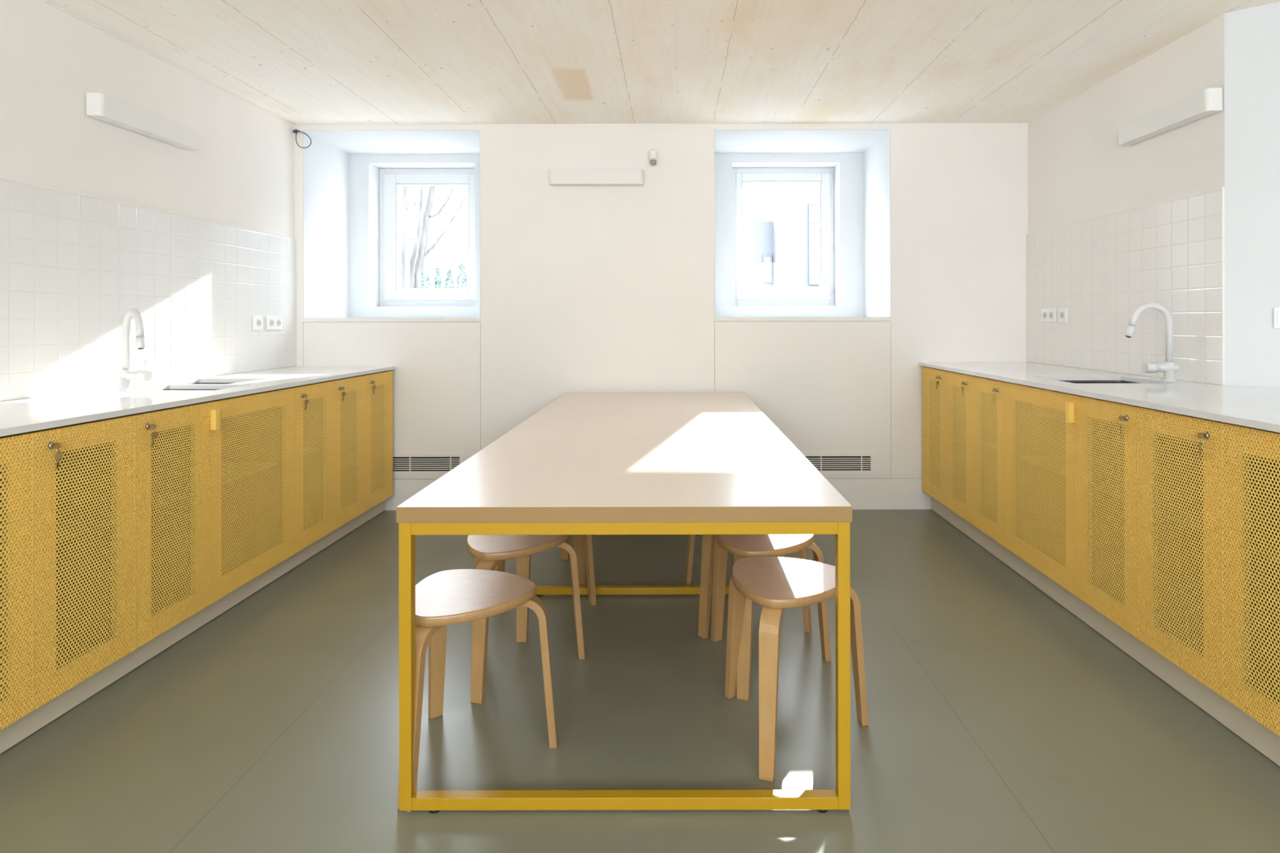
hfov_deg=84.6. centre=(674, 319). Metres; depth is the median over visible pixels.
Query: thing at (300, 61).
ceiling
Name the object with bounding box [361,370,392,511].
base cabinet
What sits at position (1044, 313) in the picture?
socket
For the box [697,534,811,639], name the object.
stool
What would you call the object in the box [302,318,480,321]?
trim
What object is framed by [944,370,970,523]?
base cabinet
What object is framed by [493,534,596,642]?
stool
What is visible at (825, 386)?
wall panel
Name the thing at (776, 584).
stool
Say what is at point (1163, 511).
shelf
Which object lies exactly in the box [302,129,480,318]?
window reveal
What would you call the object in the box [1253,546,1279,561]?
shelf
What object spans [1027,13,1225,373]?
wall
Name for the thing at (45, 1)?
trim
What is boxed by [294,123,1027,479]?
wall
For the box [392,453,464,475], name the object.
air vent
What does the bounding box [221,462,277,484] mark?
shelf
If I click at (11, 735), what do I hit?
plinth
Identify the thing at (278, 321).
socket
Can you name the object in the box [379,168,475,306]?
window
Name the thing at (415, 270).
bare tree
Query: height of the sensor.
0.118 m
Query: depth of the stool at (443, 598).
1.96 m
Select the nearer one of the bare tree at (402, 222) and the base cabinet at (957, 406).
the base cabinet at (957, 406)
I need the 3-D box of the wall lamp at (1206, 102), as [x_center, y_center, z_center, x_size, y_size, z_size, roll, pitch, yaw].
[2.205,-0.901,3.157,0.068,0.094,0.590,0,0,0]
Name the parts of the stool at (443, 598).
leg, leg, seat, leg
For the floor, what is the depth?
2.04 m
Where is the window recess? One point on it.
(860, 158)
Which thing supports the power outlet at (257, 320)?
attached to the tiled wall at (73, 265)
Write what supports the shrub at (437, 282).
on the ground
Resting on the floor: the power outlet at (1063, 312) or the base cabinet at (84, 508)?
the base cabinet at (84, 508)
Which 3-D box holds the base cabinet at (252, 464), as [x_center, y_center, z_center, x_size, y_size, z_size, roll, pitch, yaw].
[-2.074,0.711,3.016,0.607,0.781,0.598,0,0,1]
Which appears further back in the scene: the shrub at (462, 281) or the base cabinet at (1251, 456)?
the shrub at (462, 281)
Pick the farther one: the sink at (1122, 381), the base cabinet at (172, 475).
the sink at (1122, 381)
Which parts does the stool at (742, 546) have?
leg, leg, seat, leg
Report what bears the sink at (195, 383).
in the countertop at (38, 413)
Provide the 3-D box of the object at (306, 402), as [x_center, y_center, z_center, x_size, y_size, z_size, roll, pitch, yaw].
[-1.777,0.394,3.365,0.039,0.077,0.017,0,0,-12]
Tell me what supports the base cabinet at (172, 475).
on the floor
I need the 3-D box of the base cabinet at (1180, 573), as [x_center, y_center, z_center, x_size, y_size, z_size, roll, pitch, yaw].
[1.850,0.685,2.189,0.594,0.781,0.364,0,0,0]
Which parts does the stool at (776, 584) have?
leg, leg, seat, leg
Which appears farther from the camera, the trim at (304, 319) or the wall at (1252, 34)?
the trim at (304, 319)
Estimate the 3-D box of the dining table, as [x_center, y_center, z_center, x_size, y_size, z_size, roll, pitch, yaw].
[-0.123,0.830,3.062,1.112,0.750,2.705,0,0,0]
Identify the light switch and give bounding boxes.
[1273,306,1279,328]
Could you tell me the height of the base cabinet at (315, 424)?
0.781 m
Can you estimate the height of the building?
4.900 m
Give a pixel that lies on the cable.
(295, 131)
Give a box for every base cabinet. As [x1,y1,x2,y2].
[0,433,34,730]
[22,415,135,710]
[127,402,209,648]
[203,387,295,604]
[289,381,334,553]
[328,375,366,529]
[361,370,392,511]
[921,366,944,505]
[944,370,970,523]
[970,375,1005,546]
[1003,382,1122,595]
[1075,395,1141,638]
[1137,407,1229,696]
[1221,423,1279,736]
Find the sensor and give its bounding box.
[648,147,657,165]
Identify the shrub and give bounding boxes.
[420,269,431,288]
[434,266,441,288]
[443,268,455,288]
[455,262,467,288]
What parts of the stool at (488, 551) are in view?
leg, leg, seat, leg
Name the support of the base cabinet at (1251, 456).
on the floor
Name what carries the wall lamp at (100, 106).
attached to the wall at (240, 173)
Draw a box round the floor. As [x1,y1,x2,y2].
[0,509,1279,852]
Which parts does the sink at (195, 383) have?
bowl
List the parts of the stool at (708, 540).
leg, leg, leg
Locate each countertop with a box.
[0,365,395,436]
[918,361,1279,432]
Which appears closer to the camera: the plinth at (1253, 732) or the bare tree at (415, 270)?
the plinth at (1253, 732)
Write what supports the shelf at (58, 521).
attached to the base cabinet at (84, 508)
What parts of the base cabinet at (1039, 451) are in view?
door, door frame, handle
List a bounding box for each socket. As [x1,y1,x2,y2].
[256,319,261,326]
[269,319,274,326]
[276,319,280,326]
[1042,311,1046,319]
[1048,311,1053,319]
[1059,311,1064,318]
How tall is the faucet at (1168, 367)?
0.344 m
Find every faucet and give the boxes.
[115,307,152,389]
[1124,302,1179,381]
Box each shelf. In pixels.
[55,520,108,542]
[151,493,186,508]
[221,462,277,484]
[1022,455,1066,476]
[1097,485,1124,498]
[1163,511,1203,530]
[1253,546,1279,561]
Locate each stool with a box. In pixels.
[397,568,556,812]
[466,534,584,703]
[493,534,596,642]
[560,534,586,585]
[684,534,694,585]
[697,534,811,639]
[711,534,831,700]
[724,556,868,782]
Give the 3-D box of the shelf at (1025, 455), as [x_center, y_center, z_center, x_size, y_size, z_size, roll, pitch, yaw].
[1.887,0.649,3.038,0.500,0.014,0.566,0,0,0]
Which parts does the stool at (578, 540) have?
leg, leg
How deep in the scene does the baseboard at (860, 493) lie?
4.45 m
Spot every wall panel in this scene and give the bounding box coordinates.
[303,321,480,479]
[715,320,890,478]
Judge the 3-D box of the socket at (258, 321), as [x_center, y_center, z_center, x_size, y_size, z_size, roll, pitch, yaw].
[-2.396,0.018,4.044,0.002,0.041,0.041,0,0,1]
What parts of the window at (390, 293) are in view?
handle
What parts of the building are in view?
pane, pane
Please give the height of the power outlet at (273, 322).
0.082 m
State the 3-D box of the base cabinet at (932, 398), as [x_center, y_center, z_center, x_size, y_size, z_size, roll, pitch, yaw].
[1.850,0.685,4.253,0.594,0.781,0.364,0,0,0]
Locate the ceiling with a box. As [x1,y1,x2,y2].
[48,0,1279,124]
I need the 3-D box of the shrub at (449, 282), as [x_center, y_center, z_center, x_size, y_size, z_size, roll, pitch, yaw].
[-4.494,-0.181,14.000,0.271,1.687,0.274,0,0,-21]
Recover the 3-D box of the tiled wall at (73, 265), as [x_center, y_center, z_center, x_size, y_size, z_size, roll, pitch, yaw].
[-2.444,-0.109,1.763,0.010,0.805,5.398,0,0,1]
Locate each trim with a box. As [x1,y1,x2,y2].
[41,0,295,125]
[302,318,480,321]
[714,317,890,320]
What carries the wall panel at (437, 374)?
attached to the wall at (584, 288)
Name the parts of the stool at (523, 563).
leg, leg, leg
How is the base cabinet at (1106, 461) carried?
on the floor
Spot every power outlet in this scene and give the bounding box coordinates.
[253,315,262,330]
[266,315,282,329]
[1041,308,1056,322]
[1058,307,1067,322]
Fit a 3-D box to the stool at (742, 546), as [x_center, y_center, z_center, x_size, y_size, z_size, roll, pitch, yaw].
[0.349,0.977,2.462,0.402,0.454,0.447,0,0,-9]
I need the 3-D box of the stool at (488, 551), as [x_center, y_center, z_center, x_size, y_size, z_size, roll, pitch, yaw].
[-0.519,0.978,2.458,0.402,0.454,0.447,0,0,-15]
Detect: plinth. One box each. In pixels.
[0,499,385,754]
[930,496,1279,766]
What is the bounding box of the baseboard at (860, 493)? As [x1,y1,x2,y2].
[385,478,930,510]
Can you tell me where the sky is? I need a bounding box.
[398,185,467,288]
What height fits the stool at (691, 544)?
0.454 m
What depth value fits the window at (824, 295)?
5.25 m
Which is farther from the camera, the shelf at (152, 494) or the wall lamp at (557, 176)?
the wall lamp at (557, 176)
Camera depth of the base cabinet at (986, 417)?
3.53 m
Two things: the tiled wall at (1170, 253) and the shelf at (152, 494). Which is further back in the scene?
the tiled wall at (1170, 253)
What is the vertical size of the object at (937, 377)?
0.077 m
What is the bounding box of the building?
[741,182,818,289]
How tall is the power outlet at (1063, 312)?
0.082 m
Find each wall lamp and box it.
[86,92,197,149]
[549,168,643,185]
[1118,87,1222,146]
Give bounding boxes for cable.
[293,128,311,148]
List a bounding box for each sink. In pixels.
[164,382,249,431]
[1032,380,1137,421]
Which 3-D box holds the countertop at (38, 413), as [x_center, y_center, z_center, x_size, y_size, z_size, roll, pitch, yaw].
[-2.113,0.304,2.855,0.640,0.020,3.204,0,0,1]
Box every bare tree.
[399,186,418,288]
[408,185,466,288]
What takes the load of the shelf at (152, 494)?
attached to the base cabinet at (172, 475)
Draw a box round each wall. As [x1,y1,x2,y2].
[0,0,294,239]
[0,177,296,401]
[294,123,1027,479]
[1026,186,1225,385]
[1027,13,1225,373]
[1224,1,1279,387]
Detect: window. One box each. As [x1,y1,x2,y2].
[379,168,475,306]
[732,167,834,306]
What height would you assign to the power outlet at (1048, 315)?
0.082 m
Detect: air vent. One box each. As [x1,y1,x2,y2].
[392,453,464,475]
[800,452,875,474]
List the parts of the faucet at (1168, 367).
lever, spout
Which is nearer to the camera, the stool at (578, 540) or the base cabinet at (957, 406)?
the stool at (578, 540)
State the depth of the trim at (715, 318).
4.45 m
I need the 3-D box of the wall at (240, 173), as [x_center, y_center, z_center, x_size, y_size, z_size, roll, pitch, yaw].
[-2.559,-0.015,1.125,0.200,2.450,7.920,0,0,1]
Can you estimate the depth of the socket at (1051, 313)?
4.14 m
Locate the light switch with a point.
(1276, 310)
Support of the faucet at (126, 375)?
on the countertop at (38, 413)
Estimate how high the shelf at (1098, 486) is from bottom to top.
0.014 m
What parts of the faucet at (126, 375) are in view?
spout, lever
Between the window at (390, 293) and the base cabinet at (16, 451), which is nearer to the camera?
the base cabinet at (16, 451)
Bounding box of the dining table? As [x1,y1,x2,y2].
[395,391,852,813]
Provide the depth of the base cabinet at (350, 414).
3.86 m
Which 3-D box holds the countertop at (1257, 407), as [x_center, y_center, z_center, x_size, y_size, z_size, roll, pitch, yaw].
[2.207,0.277,2.863,1.323,0.020,3.178,0,0,0]

